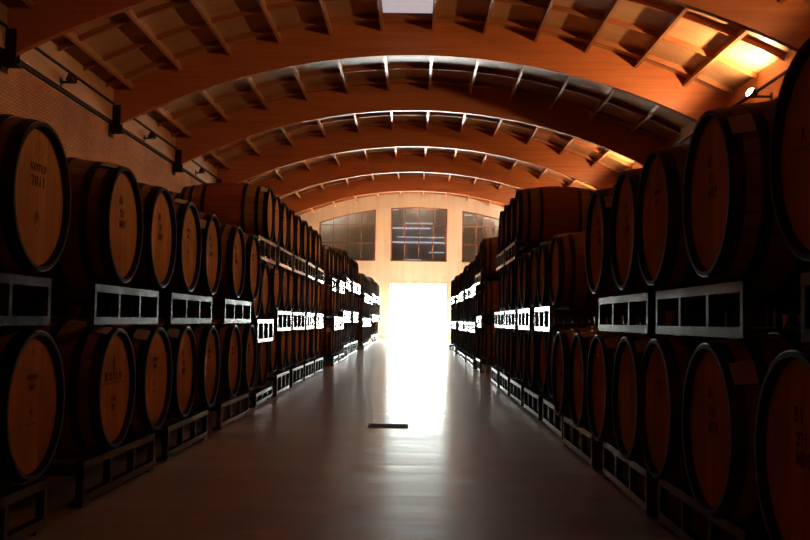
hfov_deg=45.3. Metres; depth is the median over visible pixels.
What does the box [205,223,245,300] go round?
wine barrel
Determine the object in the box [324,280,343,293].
rack
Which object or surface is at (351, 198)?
trim
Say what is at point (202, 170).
floodlight
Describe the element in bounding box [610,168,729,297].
wine barrel
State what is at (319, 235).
wine barrel
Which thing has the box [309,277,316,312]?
wine barrel
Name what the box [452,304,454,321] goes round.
wine barrel
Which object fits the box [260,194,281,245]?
wine barrel
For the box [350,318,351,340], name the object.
wine barrel
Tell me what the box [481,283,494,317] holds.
wine barrel
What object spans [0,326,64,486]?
wine barrel
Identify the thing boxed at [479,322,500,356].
wine barrel
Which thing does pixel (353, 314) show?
rack
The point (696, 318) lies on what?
barrels
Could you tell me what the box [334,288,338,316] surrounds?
wine barrel
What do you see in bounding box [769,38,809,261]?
wine barrel
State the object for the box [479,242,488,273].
wine barrel
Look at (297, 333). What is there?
wine barrel
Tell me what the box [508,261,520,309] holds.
wine barrel
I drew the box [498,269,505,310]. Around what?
wine barrel
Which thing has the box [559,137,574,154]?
joist
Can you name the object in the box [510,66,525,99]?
joist
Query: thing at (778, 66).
trim
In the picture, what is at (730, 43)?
joist
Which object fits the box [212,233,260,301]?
wine barrel
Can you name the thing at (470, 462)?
floor
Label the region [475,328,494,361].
wine barrel
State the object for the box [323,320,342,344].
wine barrel
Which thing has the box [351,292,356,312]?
wine barrel
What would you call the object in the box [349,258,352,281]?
wine barrel
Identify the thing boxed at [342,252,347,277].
wine barrel
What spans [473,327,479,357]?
wine barrel
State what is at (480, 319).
rack
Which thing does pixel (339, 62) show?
joist
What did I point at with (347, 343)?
rack
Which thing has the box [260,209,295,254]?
wine barrel
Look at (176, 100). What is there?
trim
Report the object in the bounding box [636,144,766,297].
wine barrel
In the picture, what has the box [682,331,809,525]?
wine barrel
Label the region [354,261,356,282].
wine barrel
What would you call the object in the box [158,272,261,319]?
wine barrel
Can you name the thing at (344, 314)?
rack
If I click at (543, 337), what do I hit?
wine barrel
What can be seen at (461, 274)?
wine barrel
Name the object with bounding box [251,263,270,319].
wine barrel
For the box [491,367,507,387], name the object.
rack
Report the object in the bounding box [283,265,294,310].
wine barrel
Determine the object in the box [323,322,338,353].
wine barrel
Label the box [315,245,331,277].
wine barrel
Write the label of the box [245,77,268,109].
joist
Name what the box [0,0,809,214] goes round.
ceiling
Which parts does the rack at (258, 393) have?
frame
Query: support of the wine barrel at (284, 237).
on the rack at (288, 254)
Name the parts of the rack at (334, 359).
frame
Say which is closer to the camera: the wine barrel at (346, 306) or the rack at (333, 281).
the rack at (333, 281)
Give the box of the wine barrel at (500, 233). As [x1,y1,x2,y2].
[498,211,521,256]
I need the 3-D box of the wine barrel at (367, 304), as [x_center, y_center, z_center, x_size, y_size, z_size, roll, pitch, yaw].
[-1.697,1.296,32.175,0.950,0.690,0.690,1,-3,1]
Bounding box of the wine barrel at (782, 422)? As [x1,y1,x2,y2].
[754,346,809,539]
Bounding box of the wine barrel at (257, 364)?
[242,343,258,391]
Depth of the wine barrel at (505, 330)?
12.64 m
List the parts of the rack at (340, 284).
frame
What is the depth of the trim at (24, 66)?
18.74 m
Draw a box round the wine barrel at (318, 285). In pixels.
[313,281,320,313]
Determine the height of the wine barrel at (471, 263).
0.690 m
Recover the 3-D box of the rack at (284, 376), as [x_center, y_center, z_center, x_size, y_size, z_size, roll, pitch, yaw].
[-1.877,1.329,11.503,0.870,0.240,1.150,1,-3,0]
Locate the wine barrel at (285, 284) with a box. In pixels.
[269,261,289,311]
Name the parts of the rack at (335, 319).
frame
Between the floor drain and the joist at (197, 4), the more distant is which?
the joist at (197, 4)
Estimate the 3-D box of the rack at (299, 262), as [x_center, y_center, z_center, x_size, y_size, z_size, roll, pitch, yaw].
[-1.837,-0.062,13.025,0.866,0.220,1.150,1,-3,1]
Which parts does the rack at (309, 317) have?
frame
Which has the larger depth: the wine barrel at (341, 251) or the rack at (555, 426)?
the wine barrel at (341, 251)
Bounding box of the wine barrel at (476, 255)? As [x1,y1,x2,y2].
[475,255,481,285]
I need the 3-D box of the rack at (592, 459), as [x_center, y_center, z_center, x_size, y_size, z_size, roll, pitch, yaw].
[1.524,1.131,6.413,0.780,0.210,1.150,1,-3,1]
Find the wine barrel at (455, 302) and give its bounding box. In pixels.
[454,302,456,321]
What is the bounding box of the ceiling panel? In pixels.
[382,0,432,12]
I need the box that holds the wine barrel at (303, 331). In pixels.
[274,317,305,361]
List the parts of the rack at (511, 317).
frame, frame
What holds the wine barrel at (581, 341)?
on the rack at (592, 459)
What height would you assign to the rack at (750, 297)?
0.190 m
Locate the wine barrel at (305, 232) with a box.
[284,220,308,261]
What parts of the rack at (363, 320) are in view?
frame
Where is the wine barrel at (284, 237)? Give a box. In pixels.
[260,202,288,253]
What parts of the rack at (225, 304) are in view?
frame, frame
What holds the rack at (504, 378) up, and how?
on the floor
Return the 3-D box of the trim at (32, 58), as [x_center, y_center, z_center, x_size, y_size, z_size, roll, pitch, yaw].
[-6.096,-3.166,22.261,0.060,0.330,50.000,1,-3,1]
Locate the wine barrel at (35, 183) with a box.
[0,114,70,274]
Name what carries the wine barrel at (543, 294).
on the rack at (549, 310)
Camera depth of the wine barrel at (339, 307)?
20.96 m
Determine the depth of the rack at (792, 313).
6.07 m
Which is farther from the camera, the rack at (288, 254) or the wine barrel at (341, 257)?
the wine barrel at (341, 257)
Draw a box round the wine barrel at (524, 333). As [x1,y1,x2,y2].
[520,323,566,382]
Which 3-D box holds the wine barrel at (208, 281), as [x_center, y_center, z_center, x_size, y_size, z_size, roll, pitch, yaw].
[-1.869,-0.120,7.096,0.950,0.690,0.690,1,-3,0]
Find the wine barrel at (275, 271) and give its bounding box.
[261,256,281,309]
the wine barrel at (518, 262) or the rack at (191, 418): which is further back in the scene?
the wine barrel at (518, 262)
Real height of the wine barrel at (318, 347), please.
0.690 m
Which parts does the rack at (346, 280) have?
frame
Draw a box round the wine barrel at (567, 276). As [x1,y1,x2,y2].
[548,231,645,310]
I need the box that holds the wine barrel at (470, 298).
[469,298,471,321]
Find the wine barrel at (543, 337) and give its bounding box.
[537,324,585,392]
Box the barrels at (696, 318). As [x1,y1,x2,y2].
[533,310,800,327]
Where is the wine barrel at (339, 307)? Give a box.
[337,292,340,316]
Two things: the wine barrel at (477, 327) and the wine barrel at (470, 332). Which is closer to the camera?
the wine barrel at (477, 327)
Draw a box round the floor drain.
[368,423,407,427]
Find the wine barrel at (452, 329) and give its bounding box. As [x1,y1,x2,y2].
[451,324,458,343]
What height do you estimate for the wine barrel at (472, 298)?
0.690 m
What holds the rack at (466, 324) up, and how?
on the wine barrel at (466, 331)
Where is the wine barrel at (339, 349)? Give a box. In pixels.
[327,322,340,351]
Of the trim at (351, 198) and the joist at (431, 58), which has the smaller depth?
the joist at (431, 58)
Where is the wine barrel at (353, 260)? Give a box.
[351,260,354,282]
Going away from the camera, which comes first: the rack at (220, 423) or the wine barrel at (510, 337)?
the rack at (220, 423)
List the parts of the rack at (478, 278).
frame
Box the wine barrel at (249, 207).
[180,183,274,242]
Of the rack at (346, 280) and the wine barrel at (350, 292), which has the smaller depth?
the rack at (346, 280)
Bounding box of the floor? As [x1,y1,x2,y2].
[7,338,768,539]
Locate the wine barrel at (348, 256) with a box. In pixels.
[347,256,349,277]
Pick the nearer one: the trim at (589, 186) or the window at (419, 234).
the trim at (589, 186)
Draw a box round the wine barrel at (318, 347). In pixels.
[301,318,320,356]
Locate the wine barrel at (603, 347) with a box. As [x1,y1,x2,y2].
[587,327,655,444]
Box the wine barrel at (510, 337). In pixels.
[507,323,534,375]
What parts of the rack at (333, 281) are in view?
frame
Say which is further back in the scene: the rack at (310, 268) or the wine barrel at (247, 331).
the rack at (310, 268)
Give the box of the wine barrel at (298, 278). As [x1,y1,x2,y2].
[286,268,301,311]
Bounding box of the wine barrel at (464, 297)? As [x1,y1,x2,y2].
[463,297,465,321]
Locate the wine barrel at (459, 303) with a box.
[457,302,461,321]
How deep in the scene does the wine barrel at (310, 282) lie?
14.85 m
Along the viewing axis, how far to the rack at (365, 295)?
29.15 m
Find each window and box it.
[319,210,375,260]
[390,207,446,261]
[462,211,498,261]
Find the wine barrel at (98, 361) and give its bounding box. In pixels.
[22,318,135,455]
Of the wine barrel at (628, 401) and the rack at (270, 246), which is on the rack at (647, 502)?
the wine barrel at (628, 401)
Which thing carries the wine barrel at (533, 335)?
on the rack at (528, 393)
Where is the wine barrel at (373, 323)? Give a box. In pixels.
[368,318,374,334]
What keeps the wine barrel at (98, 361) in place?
on the rack at (128, 444)
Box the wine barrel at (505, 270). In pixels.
[502,265,510,310]
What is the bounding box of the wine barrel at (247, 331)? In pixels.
[212,319,256,392]
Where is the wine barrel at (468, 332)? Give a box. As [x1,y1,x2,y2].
[467,331,469,354]
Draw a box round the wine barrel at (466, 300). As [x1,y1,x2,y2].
[465,299,468,321]
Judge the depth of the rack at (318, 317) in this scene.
15.66 m
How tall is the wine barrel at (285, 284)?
0.690 m
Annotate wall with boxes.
[0,54,201,192]
[300,193,503,339]
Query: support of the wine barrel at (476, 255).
on the rack at (474, 288)
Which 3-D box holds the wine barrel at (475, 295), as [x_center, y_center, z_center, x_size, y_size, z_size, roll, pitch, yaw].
[1.844,0.727,19.100,0.950,0.690,0.690,1,-3,1]
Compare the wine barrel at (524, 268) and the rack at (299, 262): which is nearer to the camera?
the wine barrel at (524, 268)
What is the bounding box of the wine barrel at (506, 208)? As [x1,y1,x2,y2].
[503,204,530,250]
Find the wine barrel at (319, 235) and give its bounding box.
[315,234,321,268]
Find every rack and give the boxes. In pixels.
[0,273,51,325]
[0,479,47,539]
[12,284,158,324]
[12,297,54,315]
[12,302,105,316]
[42,433,154,507]
[50,293,211,323]
[53,409,207,460]
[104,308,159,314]
[127,299,250,322]
[190,392,248,429]
[236,386,271,407]
[243,319,272,342]
[256,235,275,264]
[260,246,291,270]
[266,370,288,396]
[267,311,290,330]
[276,365,302,387]
[280,255,305,275]
[287,314,322,327]
[291,312,304,329]
[291,361,313,380]
[295,262,314,279]
[297,313,313,328]
[302,267,323,283]
[303,357,322,374]
[314,317,338,329]
[315,355,337,365]
[324,277,336,291]
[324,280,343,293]
[331,317,342,328]
[332,353,343,362]
[340,311,347,321]
[340,312,350,321]
[341,344,347,358]
[342,277,348,288]
[342,343,349,355]
[344,282,356,292]
[345,342,353,354]
[348,341,356,351]
[351,284,359,293]
[351,312,356,321]
[357,293,366,301]
[357,343,365,348]
[358,318,365,326]
[460,322,463,329]
[462,354,471,361]
[464,322,468,330]
[465,289,468,298]
[466,356,475,363]
[469,288,473,297]
[470,322,484,332]
[470,358,494,368]
[472,285,480,295]
[475,273,498,285]
[476,358,494,372]
[477,316,494,326]
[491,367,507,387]
[495,311,571,327]
[496,250,521,270]
[500,372,520,395]
[505,241,539,264]
[505,310,591,328]
[510,379,539,405]
[518,308,610,329]
[524,387,552,419]
[534,306,645,331]
[543,398,570,439]
[563,417,602,468]
[599,293,800,332]
[603,443,657,516]
[656,281,800,338]
[658,479,769,539]
[733,308,800,327]
[801,272,809,341]
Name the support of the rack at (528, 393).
on the floor
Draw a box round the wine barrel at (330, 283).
[330,283,342,310]
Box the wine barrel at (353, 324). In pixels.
[340,316,354,340]
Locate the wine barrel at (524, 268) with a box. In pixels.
[520,252,534,309]
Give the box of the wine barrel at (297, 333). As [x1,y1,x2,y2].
[267,317,300,364]
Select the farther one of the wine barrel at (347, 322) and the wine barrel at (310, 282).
the wine barrel at (347, 322)
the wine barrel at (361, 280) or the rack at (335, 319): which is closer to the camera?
the rack at (335, 319)
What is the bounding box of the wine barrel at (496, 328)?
[494,324,503,366]
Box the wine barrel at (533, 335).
[527,323,583,387]
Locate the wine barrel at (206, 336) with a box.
[158,318,219,410]
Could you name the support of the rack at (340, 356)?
on the floor
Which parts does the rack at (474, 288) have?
frame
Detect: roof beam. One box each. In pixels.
[0,0,809,73]
[109,22,725,137]
[173,84,660,175]
[216,124,618,188]
[258,153,566,196]
[282,175,515,213]
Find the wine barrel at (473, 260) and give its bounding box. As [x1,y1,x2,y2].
[472,260,474,285]
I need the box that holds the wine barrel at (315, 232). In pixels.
[295,230,318,266]
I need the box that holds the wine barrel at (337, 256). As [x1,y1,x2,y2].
[334,251,339,279]
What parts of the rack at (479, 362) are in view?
frame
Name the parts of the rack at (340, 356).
frame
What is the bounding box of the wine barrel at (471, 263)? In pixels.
[469,262,472,287]
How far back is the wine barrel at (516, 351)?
11.21 m
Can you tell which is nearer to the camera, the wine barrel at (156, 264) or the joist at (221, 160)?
the wine barrel at (156, 264)
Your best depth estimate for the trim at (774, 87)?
17.68 m
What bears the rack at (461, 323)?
on the wine barrel
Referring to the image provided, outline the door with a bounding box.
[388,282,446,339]
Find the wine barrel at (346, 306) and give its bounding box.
[340,289,347,311]
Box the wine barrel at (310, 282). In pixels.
[300,278,312,312]
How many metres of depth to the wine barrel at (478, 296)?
18.19 m
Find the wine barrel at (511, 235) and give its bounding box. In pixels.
[508,197,538,249]
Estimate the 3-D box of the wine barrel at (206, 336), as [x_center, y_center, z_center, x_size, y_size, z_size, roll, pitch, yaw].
[-1.870,0.692,7.033,0.950,0.690,0.690,1,-3,0]
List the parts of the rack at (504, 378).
frame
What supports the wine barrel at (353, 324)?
on the rack at (355, 342)
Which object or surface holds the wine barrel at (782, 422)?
on the rack
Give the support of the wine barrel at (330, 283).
on the rack at (344, 314)
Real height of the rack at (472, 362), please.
0.150 m
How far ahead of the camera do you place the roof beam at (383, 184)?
41.32 m
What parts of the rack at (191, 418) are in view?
frame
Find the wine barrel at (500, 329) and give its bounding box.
[498,328,502,369]
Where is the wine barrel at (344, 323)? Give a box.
[343,322,345,343]
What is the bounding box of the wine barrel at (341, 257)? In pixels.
[337,254,342,281]
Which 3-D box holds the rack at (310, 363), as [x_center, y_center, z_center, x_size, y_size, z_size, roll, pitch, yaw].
[-1.848,1.480,14.384,0.870,0.240,1.150,1,-3,1]
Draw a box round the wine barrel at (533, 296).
[529,247,543,307]
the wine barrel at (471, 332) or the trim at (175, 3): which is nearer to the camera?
the trim at (175, 3)
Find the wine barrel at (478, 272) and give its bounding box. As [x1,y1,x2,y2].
[477,253,496,282]
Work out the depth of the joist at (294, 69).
23.80 m
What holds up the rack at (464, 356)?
on the floor
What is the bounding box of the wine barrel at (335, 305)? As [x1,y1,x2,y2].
[323,287,336,317]
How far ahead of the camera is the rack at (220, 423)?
7.94 m
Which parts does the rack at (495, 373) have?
frame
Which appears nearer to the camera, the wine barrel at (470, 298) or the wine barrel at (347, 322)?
the wine barrel at (470, 298)
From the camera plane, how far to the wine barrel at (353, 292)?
25.23 m
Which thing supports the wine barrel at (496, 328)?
on the rack at (495, 373)
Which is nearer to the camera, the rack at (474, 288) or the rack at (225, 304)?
the rack at (225, 304)
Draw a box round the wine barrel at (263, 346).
[256,330,268,385]
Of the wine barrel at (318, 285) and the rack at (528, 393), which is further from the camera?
the wine barrel at (318, 285)
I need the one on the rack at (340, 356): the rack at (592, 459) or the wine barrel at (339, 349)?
the wine barrel at (339, 349)
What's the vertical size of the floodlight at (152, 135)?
0.214 m
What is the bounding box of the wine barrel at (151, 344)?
[58,317,172,433]
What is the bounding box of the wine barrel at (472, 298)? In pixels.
[471,297,485,323]
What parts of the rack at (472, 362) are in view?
frame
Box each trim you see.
[0,1,216,176]
[0,20,217,178]
[0,25,215,182]
[0,49,205,183]
[58,0,783,60]
[84,0,757,79]
[106,13,733,95]
[143,100,695,122]
[158,65,680,133]
[171,78,665,143]
[205,112,631,167]
[214,121,621,173]
[242,151,597,189]
[253,150,578,187]
[280,173,518,201]
[297,191,504,215]
[619,50,796,174]
[674,69,786,145]
[684,74,784,143]
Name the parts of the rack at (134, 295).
frame, frame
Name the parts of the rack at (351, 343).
frame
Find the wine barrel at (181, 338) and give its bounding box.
[146,321,196,420]
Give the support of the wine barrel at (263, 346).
on the rack at (258, 393)
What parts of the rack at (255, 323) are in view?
frame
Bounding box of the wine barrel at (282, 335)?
[260,318,286,370]
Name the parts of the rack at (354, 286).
frame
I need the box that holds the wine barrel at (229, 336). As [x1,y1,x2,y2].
[164,318,241,399]
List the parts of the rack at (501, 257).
frame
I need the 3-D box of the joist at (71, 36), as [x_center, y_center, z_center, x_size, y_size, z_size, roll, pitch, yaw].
[-5.736,-3.981,17.651,0.133,0.193,5.155,1,-3,1]
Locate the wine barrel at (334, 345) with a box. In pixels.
[325,323,335,354]
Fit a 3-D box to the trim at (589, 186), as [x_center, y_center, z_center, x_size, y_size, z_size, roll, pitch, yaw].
[0.445,-3.644,34.175,12.700,1.605,0.050,1,-3,1]
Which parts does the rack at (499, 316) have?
frame, frame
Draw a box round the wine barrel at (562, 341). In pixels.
[552,326,598,418]
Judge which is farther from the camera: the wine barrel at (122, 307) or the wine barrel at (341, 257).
the wine barrel at (341, 257)
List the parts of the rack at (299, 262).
frame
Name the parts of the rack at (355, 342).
frame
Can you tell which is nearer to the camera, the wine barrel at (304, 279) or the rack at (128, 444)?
the rack at (128, 444)
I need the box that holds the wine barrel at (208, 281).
[159,211,221,299]
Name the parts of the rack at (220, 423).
frame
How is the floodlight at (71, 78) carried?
attached to the wall at (83, 134)
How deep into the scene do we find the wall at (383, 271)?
47.15 m
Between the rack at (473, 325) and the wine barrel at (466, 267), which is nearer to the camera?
the rack at (473, 325)
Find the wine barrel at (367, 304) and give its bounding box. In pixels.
[363,302,368,318]
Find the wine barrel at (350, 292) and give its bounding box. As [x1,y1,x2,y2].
[347,288,352,311]
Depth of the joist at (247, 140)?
29.38 m
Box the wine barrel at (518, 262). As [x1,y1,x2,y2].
[514,257,533,310]
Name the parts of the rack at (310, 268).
frame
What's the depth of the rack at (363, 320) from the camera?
29.47 m
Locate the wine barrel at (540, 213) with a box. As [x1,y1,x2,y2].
[514,186,593,242]
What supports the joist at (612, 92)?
attached to the ceiling
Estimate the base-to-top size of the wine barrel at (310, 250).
0.690 m
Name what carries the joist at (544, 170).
attached to the ceiling
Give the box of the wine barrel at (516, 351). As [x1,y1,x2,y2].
[513,323,548,378]
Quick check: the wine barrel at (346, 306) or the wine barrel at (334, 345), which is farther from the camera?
the wine barrel at (346, 306)
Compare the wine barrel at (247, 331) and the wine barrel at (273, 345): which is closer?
the wine barrel at (247, 331)
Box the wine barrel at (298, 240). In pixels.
[280,215,301,260]
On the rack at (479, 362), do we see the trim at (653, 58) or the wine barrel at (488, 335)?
the wine barrel at (488, 335)
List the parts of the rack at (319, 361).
frame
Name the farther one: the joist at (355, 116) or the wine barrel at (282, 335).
the joist at (355, 116)
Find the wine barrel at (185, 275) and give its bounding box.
[121,198,201,295]
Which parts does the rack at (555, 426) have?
frame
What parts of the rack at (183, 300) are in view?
frame, frame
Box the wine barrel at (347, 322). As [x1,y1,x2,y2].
[346,322,348,342]
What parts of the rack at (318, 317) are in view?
frame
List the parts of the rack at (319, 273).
frame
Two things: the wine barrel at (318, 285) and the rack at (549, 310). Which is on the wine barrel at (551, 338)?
the rack at (549, 310)
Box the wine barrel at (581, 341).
[569,326,655,429]
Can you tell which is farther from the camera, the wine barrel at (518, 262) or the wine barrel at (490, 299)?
the wine barrel at (490, 299)
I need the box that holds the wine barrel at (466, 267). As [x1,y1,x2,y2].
[465,265,467,290]
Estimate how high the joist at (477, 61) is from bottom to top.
0.190 m
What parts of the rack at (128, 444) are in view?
frame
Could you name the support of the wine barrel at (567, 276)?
on the rack at (549, 310)
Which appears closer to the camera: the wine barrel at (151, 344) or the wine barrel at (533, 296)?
the wine barrel at (151, 344)
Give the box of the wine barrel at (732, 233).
[682,99,809,288]
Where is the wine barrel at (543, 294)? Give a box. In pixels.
[537,241,580,309]
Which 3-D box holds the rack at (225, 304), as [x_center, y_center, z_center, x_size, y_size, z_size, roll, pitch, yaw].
[-1.792,0.347,8.205,0.776,0.190,1.150,1,-3,1]
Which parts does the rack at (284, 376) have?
frame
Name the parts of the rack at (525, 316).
frame, frame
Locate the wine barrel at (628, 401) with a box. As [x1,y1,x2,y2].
[612,332,673,462]
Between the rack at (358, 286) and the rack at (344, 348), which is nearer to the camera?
the rack at (344, 348)
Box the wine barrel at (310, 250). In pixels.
[306,225,312,262]
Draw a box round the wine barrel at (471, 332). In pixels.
[471,332,472,356]
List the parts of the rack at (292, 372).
frame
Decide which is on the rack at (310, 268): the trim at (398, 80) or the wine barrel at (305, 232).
the wine barrel at (305, 232)
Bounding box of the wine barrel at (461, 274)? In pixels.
[460,273,462,293]
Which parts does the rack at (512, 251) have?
frame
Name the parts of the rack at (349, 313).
frame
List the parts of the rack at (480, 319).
frame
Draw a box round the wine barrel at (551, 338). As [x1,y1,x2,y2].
[547,324,606,397]
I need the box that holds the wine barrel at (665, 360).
[639,328,800,484]
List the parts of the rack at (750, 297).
frame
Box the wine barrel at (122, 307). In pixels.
[104,305,150,310]
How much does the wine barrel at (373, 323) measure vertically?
0.690 m
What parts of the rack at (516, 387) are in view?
frame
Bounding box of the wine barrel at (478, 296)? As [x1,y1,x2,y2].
[476,290,494,323]
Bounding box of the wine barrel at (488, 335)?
[482,323,500,360]
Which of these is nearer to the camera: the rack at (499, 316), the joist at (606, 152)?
the rack at (499, 316)
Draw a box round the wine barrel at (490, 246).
[482,237,518,273]
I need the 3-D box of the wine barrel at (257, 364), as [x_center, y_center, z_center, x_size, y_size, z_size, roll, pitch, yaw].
[-1.983,0.902,9.727,0.950,0.690,0.690,1,-3,1]
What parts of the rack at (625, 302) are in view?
frame, frame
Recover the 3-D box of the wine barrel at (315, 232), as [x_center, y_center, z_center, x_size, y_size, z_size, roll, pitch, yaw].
[-1.887,-0.352,15.560,0.950,0.690,0.690,1,-3,0]
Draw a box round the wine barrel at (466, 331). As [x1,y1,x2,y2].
[465,331,466,352]
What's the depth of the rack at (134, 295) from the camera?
4.92 m
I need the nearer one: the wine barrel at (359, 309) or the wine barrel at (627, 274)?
the wine barrel at (627, 274)
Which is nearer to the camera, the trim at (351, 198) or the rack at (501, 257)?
the rack at (501, 257)
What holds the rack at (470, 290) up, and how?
on the wine barrel at (472, 298)
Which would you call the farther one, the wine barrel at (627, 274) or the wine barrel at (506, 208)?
the wine barrel at (506, 208)
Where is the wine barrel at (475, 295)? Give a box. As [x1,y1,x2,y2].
[474,295,486,323]
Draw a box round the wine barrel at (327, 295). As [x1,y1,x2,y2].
[314,284,334,316]
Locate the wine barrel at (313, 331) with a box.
[297,318,316,358]
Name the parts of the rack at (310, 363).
frame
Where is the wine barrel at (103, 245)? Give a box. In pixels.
[25,157,142,288]
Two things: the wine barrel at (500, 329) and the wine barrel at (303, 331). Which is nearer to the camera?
the wine barrel at (500, 329)
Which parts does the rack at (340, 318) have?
frame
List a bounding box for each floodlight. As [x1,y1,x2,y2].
[60,73,77,86]
[144,131,156,141]
[195,168,204,175]
[746,87,772,100]
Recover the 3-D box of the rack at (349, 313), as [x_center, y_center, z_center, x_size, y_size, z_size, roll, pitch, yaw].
[-1.756,1.118,23.196,0.866,0.240,1.150,1,-3,0]
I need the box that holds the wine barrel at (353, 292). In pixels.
[352,292,354,311]
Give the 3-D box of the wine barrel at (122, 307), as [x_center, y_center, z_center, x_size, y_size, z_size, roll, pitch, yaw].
[-3.096,0.135,11.181,0.950,0.690,0.690,1,-3,1]
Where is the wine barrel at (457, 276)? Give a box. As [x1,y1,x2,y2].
[455,275,458,295]
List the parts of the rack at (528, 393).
frame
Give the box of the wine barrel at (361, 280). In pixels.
[358,273,364,292]
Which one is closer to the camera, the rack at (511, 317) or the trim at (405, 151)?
the rack at (511, 317)
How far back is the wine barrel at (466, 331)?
22.15 m
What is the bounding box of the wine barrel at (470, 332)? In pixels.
[469,332,471,355]
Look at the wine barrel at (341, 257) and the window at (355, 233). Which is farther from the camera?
the window at (355, 233)
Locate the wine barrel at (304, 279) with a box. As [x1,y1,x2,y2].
[298,271,307,311]
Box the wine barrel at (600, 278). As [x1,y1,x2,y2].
[585,187,655,301]
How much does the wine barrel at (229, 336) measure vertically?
0.690 m
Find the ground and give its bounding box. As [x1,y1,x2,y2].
[389,328,445,338]
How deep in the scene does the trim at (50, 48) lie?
18.89 m
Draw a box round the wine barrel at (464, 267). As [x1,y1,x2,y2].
[463,267,464,291]
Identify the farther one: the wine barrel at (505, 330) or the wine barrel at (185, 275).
the wine barrel at (505, 330)
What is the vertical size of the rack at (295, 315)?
0.230 m
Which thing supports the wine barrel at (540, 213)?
on the rack at (512, 251)
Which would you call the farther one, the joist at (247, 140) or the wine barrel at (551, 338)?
the joist at (247, 140)
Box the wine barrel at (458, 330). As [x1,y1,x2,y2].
[457,326,459,347]
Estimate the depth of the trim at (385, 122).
30.23 m
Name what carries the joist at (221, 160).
attached to the ceiling
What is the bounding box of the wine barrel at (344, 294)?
[341,285,345,310]
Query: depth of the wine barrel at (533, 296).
9.79 m
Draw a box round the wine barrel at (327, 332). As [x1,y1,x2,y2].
[315,323,333,357]
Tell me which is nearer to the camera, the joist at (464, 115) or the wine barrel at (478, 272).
the wine barrel at (478, 272)
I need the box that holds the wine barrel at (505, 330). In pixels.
[502,328,508,371]
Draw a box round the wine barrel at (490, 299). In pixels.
[482,280,502,316]
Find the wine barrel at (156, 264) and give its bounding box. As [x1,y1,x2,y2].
[97,183,176,294]
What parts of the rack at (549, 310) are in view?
frame, support rail, frame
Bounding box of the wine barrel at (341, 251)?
[331,248,345,276]
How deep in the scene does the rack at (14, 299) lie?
7.17 m
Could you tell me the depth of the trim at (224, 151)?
28.91 m
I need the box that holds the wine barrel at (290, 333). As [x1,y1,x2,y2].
[266,317,293,366]
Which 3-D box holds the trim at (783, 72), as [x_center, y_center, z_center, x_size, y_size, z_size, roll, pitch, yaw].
[6.665,-3.163,22.129,0.040,0.040,50.000,1,-3,1]
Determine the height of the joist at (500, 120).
0.192 m
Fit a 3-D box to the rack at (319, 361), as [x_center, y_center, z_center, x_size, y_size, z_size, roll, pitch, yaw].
[-1.833,1.556,15.825,0.870,0.240,1.150,1,-3,1]
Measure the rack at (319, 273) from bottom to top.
0.220 m
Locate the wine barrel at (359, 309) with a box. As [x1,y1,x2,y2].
[340,298,362,318]
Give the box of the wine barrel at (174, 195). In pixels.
[169,191,180,198]
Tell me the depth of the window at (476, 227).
47.21 m
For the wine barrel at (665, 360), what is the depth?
4.02 m
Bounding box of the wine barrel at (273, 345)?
[258,319,277,372]
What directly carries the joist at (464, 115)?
attached to the ceiling
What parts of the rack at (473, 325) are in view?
frame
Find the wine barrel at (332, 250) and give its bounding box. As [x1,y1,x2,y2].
[325,249,334,278]
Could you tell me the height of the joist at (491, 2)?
0.190 m
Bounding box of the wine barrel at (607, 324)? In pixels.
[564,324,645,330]
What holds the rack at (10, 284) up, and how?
on the wine barrel at (32, 380)
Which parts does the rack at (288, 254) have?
frame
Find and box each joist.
[22,0,34,8]
[65,32,133,89]
[125,9,181,70]
[155,107,191,137]
[190,0,230,54]
[200,90,229,122]
[209,151,230,168]
[244,138,261,156]
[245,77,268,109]
[258,0,281,42]
[273,170,283,179]
[280,127,293,145]
[291,67,308,100]
[303,161,311,171]
[317,120,326,137]
[319,0,331,34]
[333,154,339,164]
[337,61,348,93]
[354,114,360,132]
[377,0,382,30]
[384,57,389,90]
[390,112,393,129]
[426,112,428,129]
[428,57,432,90]
[432,0,436,30]
[460,114,465,132]
[469,60,478,93]
[483,0,493,33]
[493,119,502,137]
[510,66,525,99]
[510,160,517,170]
[526,127,539,144]
[534,0,554,41]
[538,168,547,178]
[550,76,571,108]
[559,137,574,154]
[566,179,577,186]
[585,0,620,52]
[589,89,616,120]
[591,150,610,167]
[627,105,661,135]
[634,7,688,67]
[683,28,749,86]
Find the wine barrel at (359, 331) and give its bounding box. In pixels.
[351,322,363,343]
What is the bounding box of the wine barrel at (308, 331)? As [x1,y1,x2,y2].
[278,317,310,359]
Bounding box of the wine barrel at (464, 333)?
[463,331,465,351]
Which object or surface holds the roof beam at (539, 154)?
attached to the ceiling
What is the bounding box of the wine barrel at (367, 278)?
[367,278,368,294]
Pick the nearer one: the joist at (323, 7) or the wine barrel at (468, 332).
the joist at (323, 7)
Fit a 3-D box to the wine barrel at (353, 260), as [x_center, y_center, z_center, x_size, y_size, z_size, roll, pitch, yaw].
[-1.788,0.026,25.043,0.950,0.690,0.690,1,-3,0]
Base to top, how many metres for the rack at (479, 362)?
0.220 m

